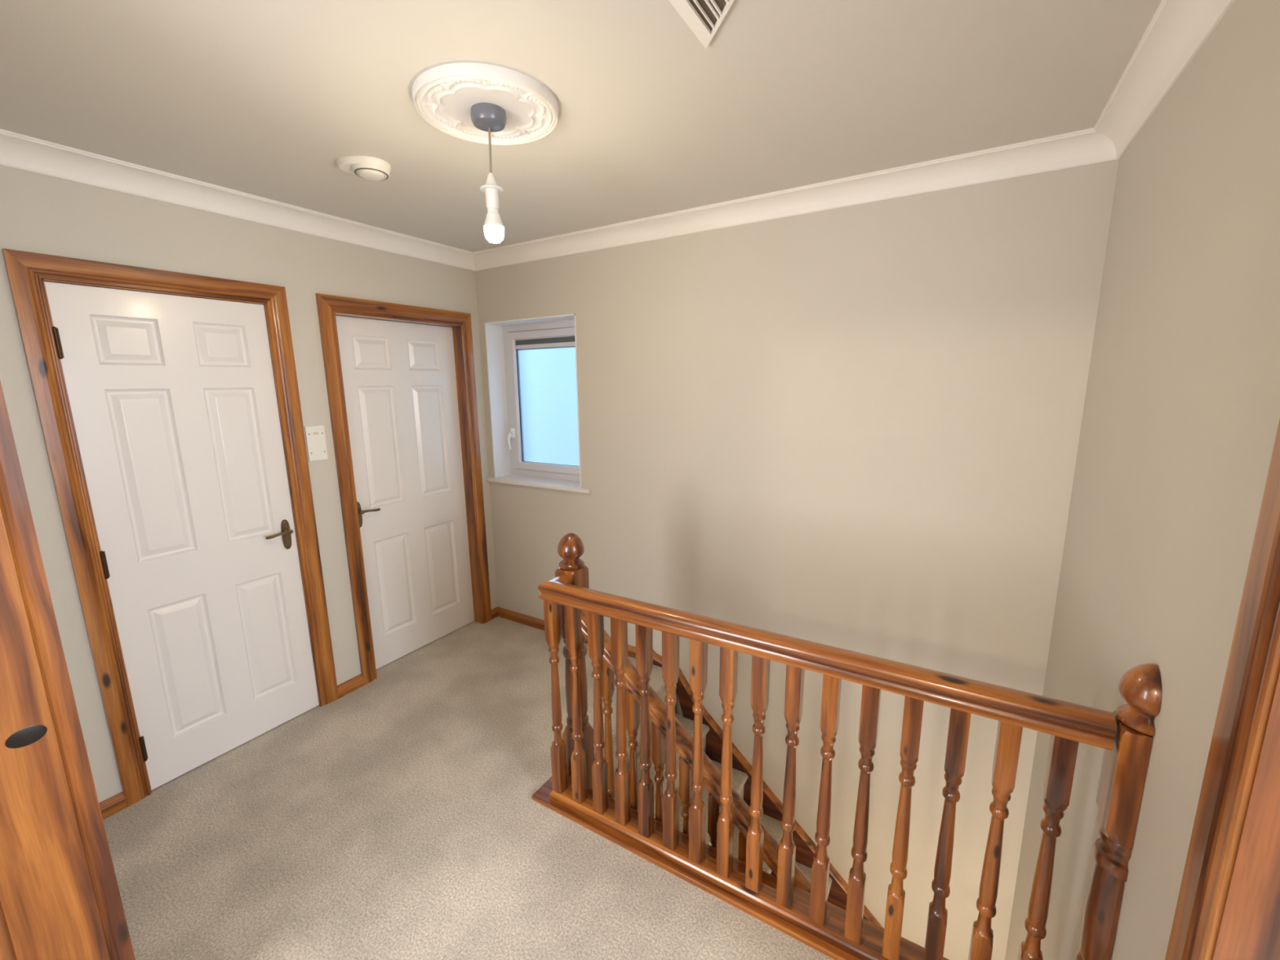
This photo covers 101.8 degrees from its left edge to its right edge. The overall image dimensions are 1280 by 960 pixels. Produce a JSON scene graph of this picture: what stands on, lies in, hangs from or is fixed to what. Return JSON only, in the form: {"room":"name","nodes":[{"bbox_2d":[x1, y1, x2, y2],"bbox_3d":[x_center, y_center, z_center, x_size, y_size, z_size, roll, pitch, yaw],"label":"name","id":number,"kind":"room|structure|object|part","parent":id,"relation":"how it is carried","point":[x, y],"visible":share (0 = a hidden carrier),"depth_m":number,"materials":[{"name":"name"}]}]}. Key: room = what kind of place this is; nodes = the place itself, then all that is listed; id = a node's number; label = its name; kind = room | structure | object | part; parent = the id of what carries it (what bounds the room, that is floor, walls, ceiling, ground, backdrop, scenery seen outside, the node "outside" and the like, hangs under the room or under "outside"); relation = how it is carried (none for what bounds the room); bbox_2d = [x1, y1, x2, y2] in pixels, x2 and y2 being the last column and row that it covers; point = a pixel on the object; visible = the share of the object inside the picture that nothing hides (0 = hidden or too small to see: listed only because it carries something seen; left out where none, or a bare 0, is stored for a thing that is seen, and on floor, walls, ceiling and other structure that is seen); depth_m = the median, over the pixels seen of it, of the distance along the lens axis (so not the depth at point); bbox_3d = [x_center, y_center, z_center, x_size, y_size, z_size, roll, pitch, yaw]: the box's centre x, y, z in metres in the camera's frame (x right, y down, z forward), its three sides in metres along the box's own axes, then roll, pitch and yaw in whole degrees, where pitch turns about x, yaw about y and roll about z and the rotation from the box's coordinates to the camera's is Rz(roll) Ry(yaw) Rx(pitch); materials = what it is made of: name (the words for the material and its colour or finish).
{"room":"stair landing","nodes":[
{"label":"stair landing","id":0,"kind":"room"},
{"bbox_2d":[0,165,497,802],"bbox_3d":[-1.733,-0.020,2.462,0.140,2.400,2.512,6,12,31],"label":"wall","id":1,"kind":"structure","parent":0,"point":[42,214],"depth_m":2.06,"materials":[{"name":"beige paint"}]},
{"bbox_2d":[98,791,127,819],"bbox_3d":[-2.081,1.271,1.935,0.018,0.064,0.245,6,12,31],"label":"baseboard","id":2,"kind":"structure","parent":1,"relation":"attached to","point":[116,803],"depth_m":2.00,"materials":[{"name":"brown wood"}]},
{"bbox_2d":[1,248,338,807],"bbox_3d":[-1.863,0.199,2.230,0.189,2.058,0.827,6,12,31],"label":"door","id":3,"kind":"structure","parent":1,"relation":"in","point":[168,402],"depth_m":2.12,"materials":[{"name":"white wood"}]},
{"bbox_3d":[-2.011,0.265,1.886,0.018,2.058,0.074,6,12,31],"label":"architrave","id":4,"kind":"part","parent":3,"relation":"part of","materials":[{"name":"brown wood"}]},
{"bbox_3d":[-1.829,-0.769,2.022,0.018,0.080,0.827,6,12,31],"label":"architrave","id":5,"kind":"part","parent":3,"relation":"part of","materials":[{"name":"brown wood"}]},
{"bbox_3d":[-1.677,0.248,2.412,0.047,0.026,0.115,6,12,31],"label":"lever","id":6,"kind":"part","parent":3,"relation":"part of","materials":[{"name":"gold metal"}]},
{"bbox_3d":[-1.625,0.143,2.515,0.018,2.058,0.083,6,12,31],"label":"architrave","id":7,"kind":"part","parent":3,"relation":"part of","materials":[{"name":"brown wood"}]},
{"bbox_2d":[0,128,475,271],"bbox_3d":[-1.572,-1.173,2.318,0.088,0.084,2.212,6,12,31],"label":"coving","id":8,"kind":"structure","parent":1,"relation":"attached to","point":[17,151],"depth_m":2.05,"materials":[{"name":"white paint"}]},
{"bbox_2d":[304,425,328,461],"bbox_3d":[-1.581,-0.180,2.542,0.013,0.170,0.088,6,12,31],"label":"wall plate","id":9,"kind":"object","parent":1,"relation":"attached to","point":[315,437],"visible":1,"depth_m":2.54,"materials":[{"name":"white plastic"}]},
{"bbox_2d":[337,673,364,697],"bbox_3d":[-1.555,1.105,2.792,0.018,0.064,0.140,6,12,31],"label":"baseboard","id":10,"kind":"structure","parent":1,"relation":"attached to","point":[356,682],"depth_m":2.79,"materials":[{"name":"brown wood"}]},
{"bbox_2d":[315,293,491,684],"bbox_3d":[-1.352,0.036,3.093,0.158,2.050,0.924,6,12,31],"label":"door","id":11,"kind":"structure","parent":1,"relation":"in","point":[400,379],"depth_m":3.06,"materials":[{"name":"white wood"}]},
{"bbox_3d":[-1.511,0.111,2.701,0.018,2.050,0.077,6,12,31],"label":"architrave","id":12,"kind":"part","parent":11,"relation":"part of","materials":[{"name":"brown wood"}]},
{"bbox_3d":[-1.484,0.165,2.848,0.047,0.026,0.115,6,12,31],"label":"lever","id":13,"kind":"part","parent":11,"relation":"part of","materials":[{"name":"gold metal"}]},
{"bbox_3d":[-1.304,-0.927,2.877,0.018,0.078,0.924,6,12,31],"label":"architrave","id":14,"kind":"part","parent":11,"relation":"part of","materials":[{"name":"brown wood"}]},
{"bbox_3d":[-1.073,-0.028,3.415,0.018,2.050,0.073,6,12,31],"label":"architrave","id":15,"kind":"part","parent":11,"relation":"part of","materials":[{"name":"brown wood"}]},
{"bbox_2d":[491,607,497,619],"bbox_3d":[-1.022,0.936,3.659,0.018,0.064,0.076,6,12,31],"label":"baseboard","id":16,"kind":"structure","parent":1,"relation":"attached to","point":[494,611],"depth_m":3.65,"materials":[{"name":"brown wood"}]},
{"bbox_2d":[102,616,834,959],"bbox_3d":[-1.281,1.645,0.650,3.360,0.220,5.634,6,12,31],"label":"floor","id":17,"kind":"structure","parent":0,"point":[395,817],"depth_m":1.85,"materials":[{"name":"beige carpet"}]},
{"bbox_2d":[581,610,883,928],"bbox_3d":[0.583,1.736,2.288,1.820,2.569,0.987,6,12,31],"label":"staircase","id":18,"kind":"structure","parent":17,"relation":"attached to","point":[772,815],"depth_m":1.97,"materials":[{"name":"brown wood"}]},
{"bbox_3d":[0.441,1.239,1.729,1.518,1.385,0.062,6,12,31],"label":"stair handrail","id":19,"kind":"part","parent":18,"relation":"part of","materials":[{"name":"brown wood"}]},
{"bbox_3d":[0.831,1.855,2.724,1.820,1.612,0.037,6,12,31],"label":"string moulding","id":20,"kind":"part","parent":18,"relation":"part of","materials":[{"name":"brown wood"}]},
{"bbox_2d":[531,532,1161,959],"bbox_3d":[0.353,0.940,1.649,1.698,1.360,0.230,6,12,31],"label":"balustrade","id":21,"kind":"object","parent":17,"relation":"on","point":[576,789],"visible":1,"depth_m":1.47,"materials":[{"name":"brown wood"}]},
{"bbox_3d":[-0.310,0.395,1.908,0.064,0.066,0.113,6,12,31],"label":"handrail","id":22,"kind":"part","parent":21,"relation":"part of","materials":[{"name":"brown wood"}]},
{"bbox_3d":[-0.300,1.223,2.063,0.062,0.035,0.112,6,12,31],"label":"rail","id":23,"kind":"part","parent":21,"relation":"part of","materials":[{"name":"brown wood"}]},
{"bbox_3d":[-0.253,0.932,2.094,0.090,1.226,0.090,6,12,31],"label":"newel post","id":24,"kind":"part","parent":21,"relation":"part of","materials":[{"name":"brown wood"}]},
{"bbox_3d":[0.335,1.291,1.657,1.574,0.035,0.062,6,12,31],"label":"rail","id":25,"kind":"part","parent":21,"relation":"part of","materials":[{"name":"brown wood"}]},
{"bbox_3d":[0.324,0.463,1.503,1.575,0.066,0.064,6,12,31],"label":"handrail","id":26,"kind":"part","parent":21,"relation":"part of","materials":[{"name":"brown wood"}]},
{"bbox_3d":[1.028,0.940,1.163,0.045,0.890,0.090,6,12,31],"label":"newel post","id":27,"kind":"part","parent":21,"relation":"part of","materials":[{"name":"brown wood"}]},
{"bbox_2d":[0,0,1161,252],"bbox_3d":[-1.056,-0.847,0.029,3.960,0.100,5.634,6,12,31],"label":"ceiling","id":28,"kind":"structure","parent":0,"point":[260,98],"depth_m":1.42,"materials":[{"name":"beige paint"}]},
{"bbox_2d":[336,155,391,180],"bbox_3d":[-0.995,-1.118,1.877,0.179,0.047,0.132,-3,11,-10],"label":"smoke detector","id":29,"kind":"object","parent":28,"relation":"attached to","point":[371,168],"visible":1,"depth_m":1.84,"materials":[{"name":"white plastic"}]},
{"bbox_2d":[412,62,558,145],"bbox_3d":[-0.436,-1.065,1.495,0.401,0.026,0.401,9,15,43],"label":"ceiling medallion","id":30,"kind":"object","parent":28,"relation":"attached to","point":[444,95],"visible":0.79,"depth_m":1.44,"materials":[{"name":"white paint"}]},
{"bbox_2d":[470,102,506,243],"bbox_3d":[-0.434,-0.888,1.528,0.100,0.356,0.100,6,12,31],"label":"pendant light","id":31,"kind":"object","parent":30,"relation":"hanging from","point":[490,117],"visible":1,"depth_m":1.52,"materials":[{"name":"grey plastic"}]},
{"bbox_3d":[-0.437,-0.953,1.519,0.007,0.138,0.015,-7,12,-32],"label":"cord","id":32,"kind":"part","parent":31,"relation":"part of","materials":[{"name":"beige plastic"}]},
{"bbox_3d":[-0.438,-0.782,1.554,0.058,0.052,0.058,6,12,31],"label":"bulb","id":33,"kind":"part","parent":31,"relation":"part of","materials":[{"name":"white plastic"}]},
{"bbox_3d":[-0.437,-0.735,1.563,0.058,0.043,0.058,6,12,31],"label":"bulb","id":34,"kind":"part","parent":31,"relation":"part of","materials":[{"name":"white glass"}]},
{"bbox_2d":[668,0,733,48],"bbox_3d":[0.251,-0.961,0.855,0.563,0.011,0.570,6,12,31],"label":"ceiling vent","id":35,"kind":"object","parent":28,"relation":"in","point":[704,18],"visible":1,"depth_m":1.13,"materials":[{"name":"white plastic"}]},
{"bbox_2d":[475,160,1119,959],"bbox_3d":[0.448,1.220,3.035,3.500,5.100,0.300,6,12,31],"label":"wall","id":36,"kind":"structure","parent":0,"point":[857,428],"depth_m":2.35,"materials":[{"name":"beige paint"}]},
{"bbox_2d":[484,313,591,493],"bbox_3d":[-0.592,-0.485,3.321,0.857,1.028,0.318,6,12,31],"label":"window","id":37,"kind":"structure","parent":36,"relation":"in","point":[532,362],"depth_m":3.38,"materials":[{"name":"white plastic"}]},
{"bbox_3d":[-0.868,-0.277,3.509,0.051,0.143,0.028,-7,12,-30],"label":"handle","id":38,"kind":"part","parent":37,"relation":"part of","materials":[{"name":"white plastic"}]},
{"bbox_3d":[-0.610,0.014,3.375,0.857,0.028,0.228,6,12,31],"label":"sill","id":39,"kind":"part","parent":37,"relation":"part of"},
{"bbox_3d":[-0.580,-0.502,3.362,0.713,0.994,0.060,6,12,31],"label":"frame","id":40,"kind":"part","parent":37,"relation":"part of","materials":[{"name":"white plastic"}]},
{"bbox_3d":[-0.587,-0.499,3.345,0.611,0.898,0.047,6,12,31],"label":"sash","id":41,"kind":"part","parent":37,"relation":"part of","materials":[{"name":"white plastic"}]},
{"bbox_2d":[515,336,575,345],"bbox_3d":[-0.591,-0.875,3.276,0.515,0.036,0.014,6,12,31],"label":"vent","id":42,"kind":"object","parent":37,"relation":"attached to","point":[519,340],"depth_m":3.27,"materials":[{"name":"grey plastic"}]},
{"bbox_3d":[-0.585,-0.470,3.353,0.508,0.735,0.001,6,12,31],"label":"glass pane","id":43,"kind":"part","parent":37,"relation":"part of","materials":[{"name":"blue glass"}]},
{"bbox_2d":[497,606,635,658],"bbox_3d":[-0.475,0.984,3.367,1.260,0.064,0.018,6,12,31],"label":"baseboard","id":44,"kind":"structure","parent":36,"relation":"attached to","point":[534,622],"depth_m":3.54,"materials":[{"name":"brown wood"}]},
{"bbox_2d":[472,128,1118,271],"bbox_3d":[0.249,-1.221,2.453,3.060,0.084,0.088,6,12,31],"label":"coving","id":45,"kind":"structure","parent":36,"relation":"attached to","point":[1086,147],"depth_m":2.12,"materials":[{"name":"white paint"}]},
{"bbox_2d":[1004,0,1279,959],"bbox_3d":[0.961,1.597,0.976,0.140,5.100,2.754,6,12,31],"label":"wall","id":46,"kind":"structure","parent":0,"point":[1181,413],"depth_m":1.05,"materials":[{"name":"beige paint"}]},
{"bbox_2d":[1093,0,1235,159],"bbox_3d":[0.885,-0.895,0.659,0.088,0.084,2.554,6,12,31],"label":"coving","id":47,"kind":"structure","parent":46,"relation":"attached to","point":[1177,29],"depth_m":1.27,"materials":[{"name":"white paint"}]},
{"bbox_3d":[1.512,0.422,-0.127,2.010,2.600,1.690,6,12,31],"label":"wall","id":48,"kind":"structure","parent":0,"visible":0},
{"bbox_2d":[1164,418,1279,959],"bbox_3d":[1.016,0.545,0.176,0.908,2.060,0.918,6,12,31],"label":"door","id":49,"kind":"structure","parent":48,"relation":"in","point":[1228,908],"depth_m":0.72,"materials":[{"name":"brown wood"}]},
{"bbox_3d":[-1.802,0.227,1.140,1.130,2.400,0.462,6,12,31],"label":"wall","id":50,"kind":"structure","parent":0,"visible":0},
{"bbox_2d":[0,380,135,959],"bbox_3d":[-1.319,0.431,0.917,0.079,2.070,0.419,6,12,31],"label":"door","id":51,"kind":"structure","parent":50,"relation":"in","point":[60,899],"depth_m":1.05,"materials":[{"name":"brown wood"}]}
]}

